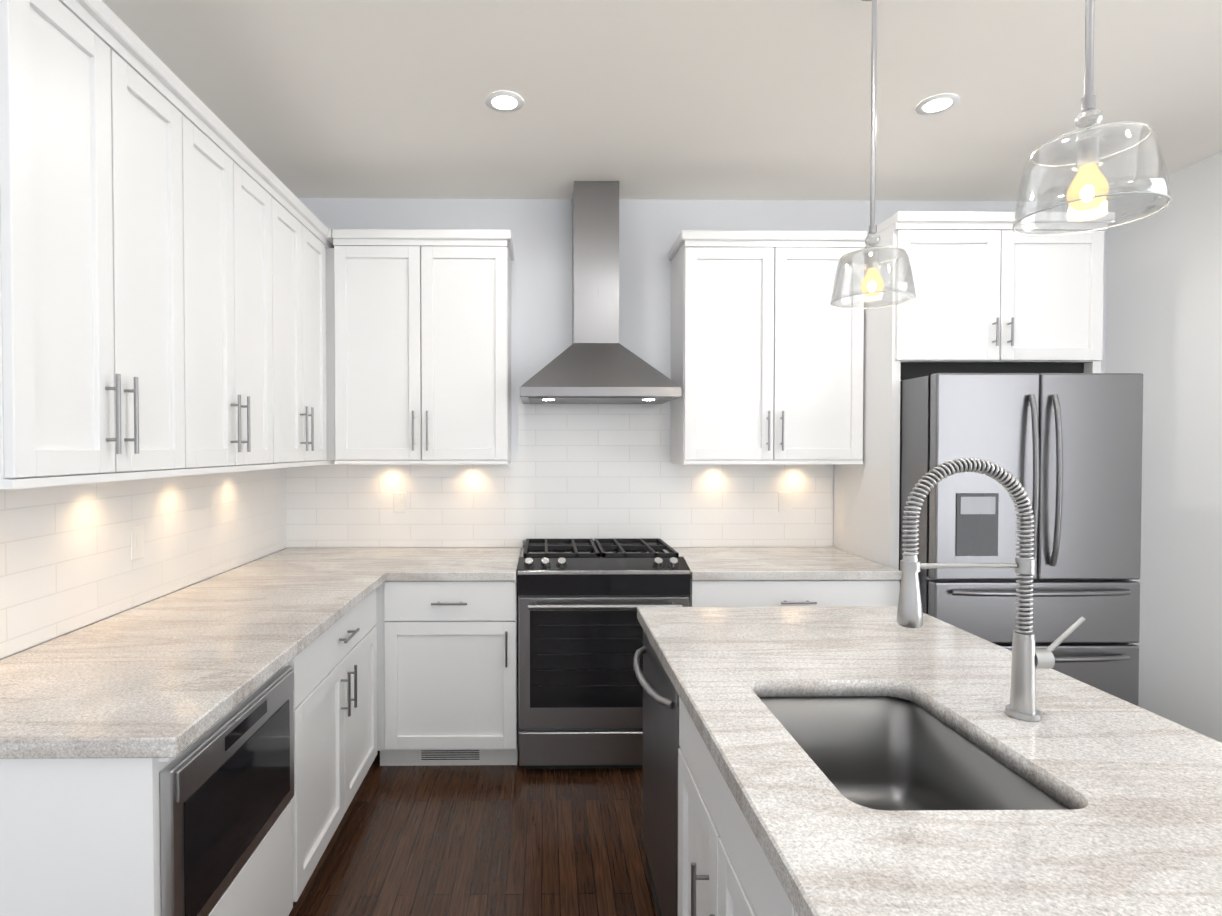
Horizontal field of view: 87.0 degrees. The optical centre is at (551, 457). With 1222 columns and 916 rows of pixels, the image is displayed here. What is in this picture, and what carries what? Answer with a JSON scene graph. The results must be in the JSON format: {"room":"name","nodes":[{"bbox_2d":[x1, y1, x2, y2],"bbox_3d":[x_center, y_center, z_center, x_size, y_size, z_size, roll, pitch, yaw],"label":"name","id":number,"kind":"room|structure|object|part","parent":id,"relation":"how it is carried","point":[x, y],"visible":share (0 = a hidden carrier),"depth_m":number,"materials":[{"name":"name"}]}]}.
{"room":"kitchen","nodes":[
{"label":"kitchen","id":0,"kind":"room"},
{"bbox_2d":[0,548,285,659],"bbox_3d":[-1.511,0.049,0.170,0.120,2.870,6.820,0,1,-1],"label":"wall","id":1,"kind":"structure","parent":0,"point":[125,610],"depth_m":2.17,"materials":[{"name":"white tile"}]},
{"bbox_2d":[0,0,203,487],"bbox_3d":[-1.290,-0.516,1.662,0.349,1.110,0.697,0,1,-1],"label":"upper cabinet","id":2,"kind":"object","parent":1,"relation":"attached to","point":[166,276],"depth_m":1.57,"materials":[{"name":"white wood"}]},
{"bbox_2d":[0,468,286,658],"bbox_3d":[-1.472,0.248,2.420,0.008,0.543,2.312,0,1,-1],"label":"wall tiles","id":3,"kind":"structure","parent":1,"relation":"attached to","point":[67,564],"depth_m":2.16,"materials":[{"name":"white tile"}]},
{"bbox_2d":[131,525,143,559],"bbox_3d":[-1.463,0.299,2.265,0.007,0.114,0.070,0,1,-1],"label":"electrical outlet","id":4,"kind":"object","parent":3,"relation":"attached to","point":[137,542],"visible":1,"depth_m":2.26,"materials":[{"name":"white plastic"}]},
{"bbox_2d":[200,112,283,471],"bbox_3d":[-1.297,-0.526,2.268,0.349,1.110,0.759,0,1,-1],"label":"upper cabinet","id":5,"kind":"object","parent":1,"relation":"attached to","point":[242,211],"depth_m":2.31,"materials":[{"name":"white wood"}]},
{"bbox_2d":[284,196,323,467],"bbox_3d":[-1.303,-0.536,2.872,0.349,1.110,0.694,0,1,-1],"label":"upper cabinet","id":6,"kind":"object","parent":1,"relation":"attached to","point":[303,238],"depth_m":2.91,"materials":[{"name":"white wood"}]},
{"bbox_2d":[324,232,334,463],"bbox_3d":[-1.292,-0.544,3.366,0.383,1.110,0.407,0,1,-1],"label":"upper cabinet","id":7,"kind":"object","parent":1,"relation":"attached to","point":[329,325],"depth_m":3.26,"materials":[{"name":"white wood"}]},
{"bbox_2d":[289,751,657,915],"bbox_3d":[0.859,1.533,0.220,4.860,0.100,7.060,0,1,-1],"label":"floor","id":8,"kind":"structure","parent":0,"point":[478,840],"depth_m":2.39,"materials":[{"name":"brown wood"}]},
{"bbox_2d":[0,643,311,915],"bbox_3d":[-1.112,1.018,1.621,0.706,0.884,0.720,0,1,-1],"label":"base cabinet","id":9,"kind":"object","parent":8,"relation":"on","point":[240,809],"depth_m":1.30,"materials":[{"name":"white wood"}]},
{"bbox_2d":[0,548,521,758],"bbox_3d":[-0.810,0.541,2.411,1.312,0.040,2.350,0,1,-1],"label":"countertop","id":10,"kind":"structure","parent":9,"relation":"on","point":[174,674],"depth_m":1.76,"materials":[{"name":"white stone"}]},
{"bbox_2d":[312,589,379,872],"bbox_3d":[-1.120,1.005,2.384,0.706,0.884,0.945,0,1,-1],"label":"base cabinet","id":11,"kind":"object","parent":8,"relation":"on","point":[345,744],"depth_m":2.35,"materials":[{"name":"white wood"}]},
{"bbox_2d":[400,574,517,765],"bbox_3d":[-0.483,0.991,3.255,0.642,0.884,0.698,0,1,-1],"label":"base cabinet","id":12,"kind":"object","parent":8,"relation":"on","point":[459,639],"depth_m":2.92,"materials":[{"name":"white wood"}]},
{"bbox_2d":[518,538,690,768],"bbox_3d":[0.234,0.942,3.217,0.781,0.983,0.770,0,1,-1],"label":"range","id":13,"kind":"object","parent":8,"relation":"on","point":[580,643],"visible":0.94,"depth_m":2.90,"materials":[{"name":"silver metal"}]},
{"bbox_2d":[633,618,800,915],"bbox_3d":[0.753,1.028,1.011,0.975,0.882,2.480,0,1,-1],"label":"kitchen island","id":14,"kind":"object","parent":8,"relation":"on","point":[704,857],"depth_m":1.55,"materials":[{"name":"white wood"}]},
{"bbox_2d":[637,606,1221,915],"bbox_3d":[0.797,0.565,1.004,0.966,0.040,2.520,0,1,-1],"label":"island countertop","id":15,"kind":"structure","parent":14,"relation":"on","point":[1133,827],"depth_m":1.10,"materials":[{"name":"beige stone"}]},
{"bbox_2d":[769,694,1056,801],"bbox_3d":[0.662,0.698,1.272,0.402,0.258,0.567,0,1,-1],"label":"sink","id":16,"kind":"object","parent":15,"relation":"in","point":[885,747],"depth_m":1.54,"materials":[{"name":"silver metal"}]},
{"bbox_2d":[897,458,1085,721],"bbox_3d":[0.918,0.269,1.335,0.392,0.539,0.062,0,1,-1],"label":"faucet","id":17,"kind":"object","parent":15,"relation":"on","point":[1028,659],"visible":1,"depth_m":1.32,"materials":[{"name":"silver metal"}]},
{"bbox_2d":[689,579,899,606],"bbox_3d":[1.111,0.991,3.254,0.959,0.883,0.734,0,1,-1],"label":"base cabinet","id":18,"kind":"object","parent":8,"relation":"on","point":[759,593],"visible":0.17,"depth_m":2.92,"materials":[{"name":"white wood"}]},
{"bbox_2d":[671,547,901,579],"bbox_3d":[1.111,0.527,3.252,0.959,0.040,0.710,0,1,-1],"label":"countertop","id":19,"kind":"structure","parent":18,"relation":"on","point":[768,563],"depth_m":3.07,"materials":[{"name":"white stone"}]},
{"bbox_2d":[833,211,1114,569],"bbox_3d":[2.100,0.144,3.291,1.010,2.575,0.654,0,1,-1],"label":"tall cabinet","id":20,"kind":"object","parent":8,"relation":"on","point":[995,293],"visible":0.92,"depth_m":3.00,"materials":[{"name":"white wood"}]},
{"bbox_2d":[899,373,1142,705],"bbox_3d":[2.091,0.532,3.155,0.900,1.805,0.905,0,1,-1],"label":"fridge","id":21,"kind":"object","parent":8,"relation":"on","point":[1065,449],"visible":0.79,"depth_m":2.75,"materials":[{"name":"silver metal"}]},
{"bbox_2d":[102,0,1221,201],"bbox_3d":[0.859,-1.437,0.171,4.860,0.100,7.060,0,1,-1],"label":"ceiling","id":22,"kind":"structure","parent":0,"point":[704,99],"depth_m":2.48,"materials":[{"name":"white paint"}]},
{"bbox_2d":[485,91,523,111],"bbox_3d":[-0.188,-1.422,2.560,0.156,0.006,0.156,0,1,-1],"label":"recessed light","id":23,"kind":"object","parent":22,"relation":"in","point":[503,101],"visible":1,"depth_m":2.55,"materials":[{"name":"white"}]},
{"bbox_2d":[830,0,915,308],"bbox_3d":[0.969,-0.944,1.931,0.233,0.939,0.233,0,1,-1],"label":"pendant light","id":24,"kind":"object","parent":22,"relation":"hanging from","point":[872,284],"visible":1,"depth_m":1.92,"materials":[{"name":"clear glass"}]},
{"bbox_3d":[0.969,-0.992,1.930,0.090,0.843,0.090,0,1,-1],"label":"stem","id":25,"kind":"part","parent":24,"relation":"part of","materials":[{"name":"silver metal"}]},
{"bbox_3d":[0.969,-0.530,1.938,0.064,0.086,0.064,0,1,-1],"label":"bulb","id":26,"kind":"part","parent":24,"relation":"part of","materials":[{"name":"yellow glass"}]},
{"bbox_3d":[0.969,-0.577,1.937,0.232,0.203,0.232,0,1,-1],"label":"lamp shade","id":27,"kind":"part","parent":24,"relation":"part of","materials":[{"name":"clear glass"}]},
{"bbox_2d":[915,94,959,114],"bbox_3d":[1.552,-1.422,2.579,0.156,0.006,0.156,0,1,-1],"label":"recessed light","id":28,"kind":"object","parent":22,"relation":"in","point":[940,103],"visible":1,"depth_m":2.57,"materials":[{"name":"white"}]},
{"bbox_2d":[1012,0,1171,236],"bbox_3d":[1.027,-0.932,1.221,0.233,0.939,0.233,0,1,-1],"label":"pendant light","id":29,"kind":"object","parent":22,"relation":"hanging from","point":[1088,188],"visible":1,"depth_m":1.22,"materials":[{"name":"clear glass"}]},
{"bbox_3d":[1.027,-0.518,1.228,0.064,0.086,0.064,0,1,-1],"label":"bulb","id":30,"kind":"part","parent":29,"relation":"part of","materials":[{"name":"yellow glass"}]},
{"bbox_3d":[1.027,-0.980,1.220,0.090,0.843,0.090,0,1,-1],"label":"stem","id":31,"kind":"part","parent":29,"relation":"part of","materials":[{"name":"silver metal"}]},
{"bbox_3d":[1.027,-0.566,1.227,0.232,0.203,0.232,0,1,-1],"label":"lamp shade","id":32,"kind":"part","parent":29,"relation":"part of","materials":[{"name":"clear glass"}]},
{"bbox_2d":[287,198,1107,547],"bbox_3d":[0.821,-0.009,3.665,4.860,2.870,0.120,0,1,-1],"label":"wall","id":33,"kind":"structure","parent":0,"point":[541,292],"depth_m":3.58,"materials":[{"name":"white paint"}]},
{"bbox_2d":[332,229,513,463],"bbox_3d":[-0.651,-0.557,3.384,0.892,1.175,0.384,0,1,-1],"label":"upper cabinet","id":34,"kind":"object","parent":33,"relation":"attached to","point":[422,319],"visible":1,"depth_m":3.24,"materials":[{"name":"white wood"}]},
{"bbox_2d":[286,391,832,547],"bbox_3d":[0.046,0.164,3.595,3.070,1.075,0.008,0,1,-1],"label":"wall tile","id":35,"kind":"structure","parent":33,"relation":"attached to","point":[591,471],"depth_m":3.59,"materials":[{"name":"white tile"}]},
{"bbox_2d":[393,492,405,511],"bbox_3d":[-0.849,0.247,3.579,0.070,0.114,0.007,0,1,-1],"label":"electrical outlet","id":36,"kind":"object","parent":35,"relation":"attached to","point":[399,501],"visible":1,"depth_m":3.58,"materials":[{"name":"white plastic"}]},
{"bbox_2d":[778,492,790,511],"bbox_3d":[1.311,0.247,3.603,0.070,0.114,0.007,0,1,-1],"label":"electrical outlet","id":37,"kind":"object","parent":35,"relation":"attached to","point":[784,502],"visible":1,"depth_m":3.60,"materials":[{"name":"white plastic"}]},
{"bbox_2d":[520,181,681,403],"bbox_3d":[0.234,-0.863,3.324,0.780,1.145,0.500,0,1,-1],"label":"range hood","id":38,"kind":"object","parent":33,"relation":"attached to","point":[596,362],"visible":1,"depth_m":3.33,"materials":[{"name":"silver metal"}]},
{"bbox_2d":[668,230,866,463],"bbox_3d":[1.118,-0.558,3.404,0.935,1.175,0.384,0,1,-1],"label":"upper cabinet","id":39,"kind":"object","parent":33,"relation":"attached to","point":[767,344],"visible":0.98,"depth_m":3.26,"materials":[{"name":"white wood"}]},
{"bbox_2d":[1105,152,1221,742],"bbox_3d":[3.228,0.048,0.221,0.120,2.870,6.820,0,1,-1],"label":"wall","id":40,"kind":"structure","parent":0,"point":[1164,307],"depth_m":3.21,"materials":[{"name":"white paint"}]}
]}

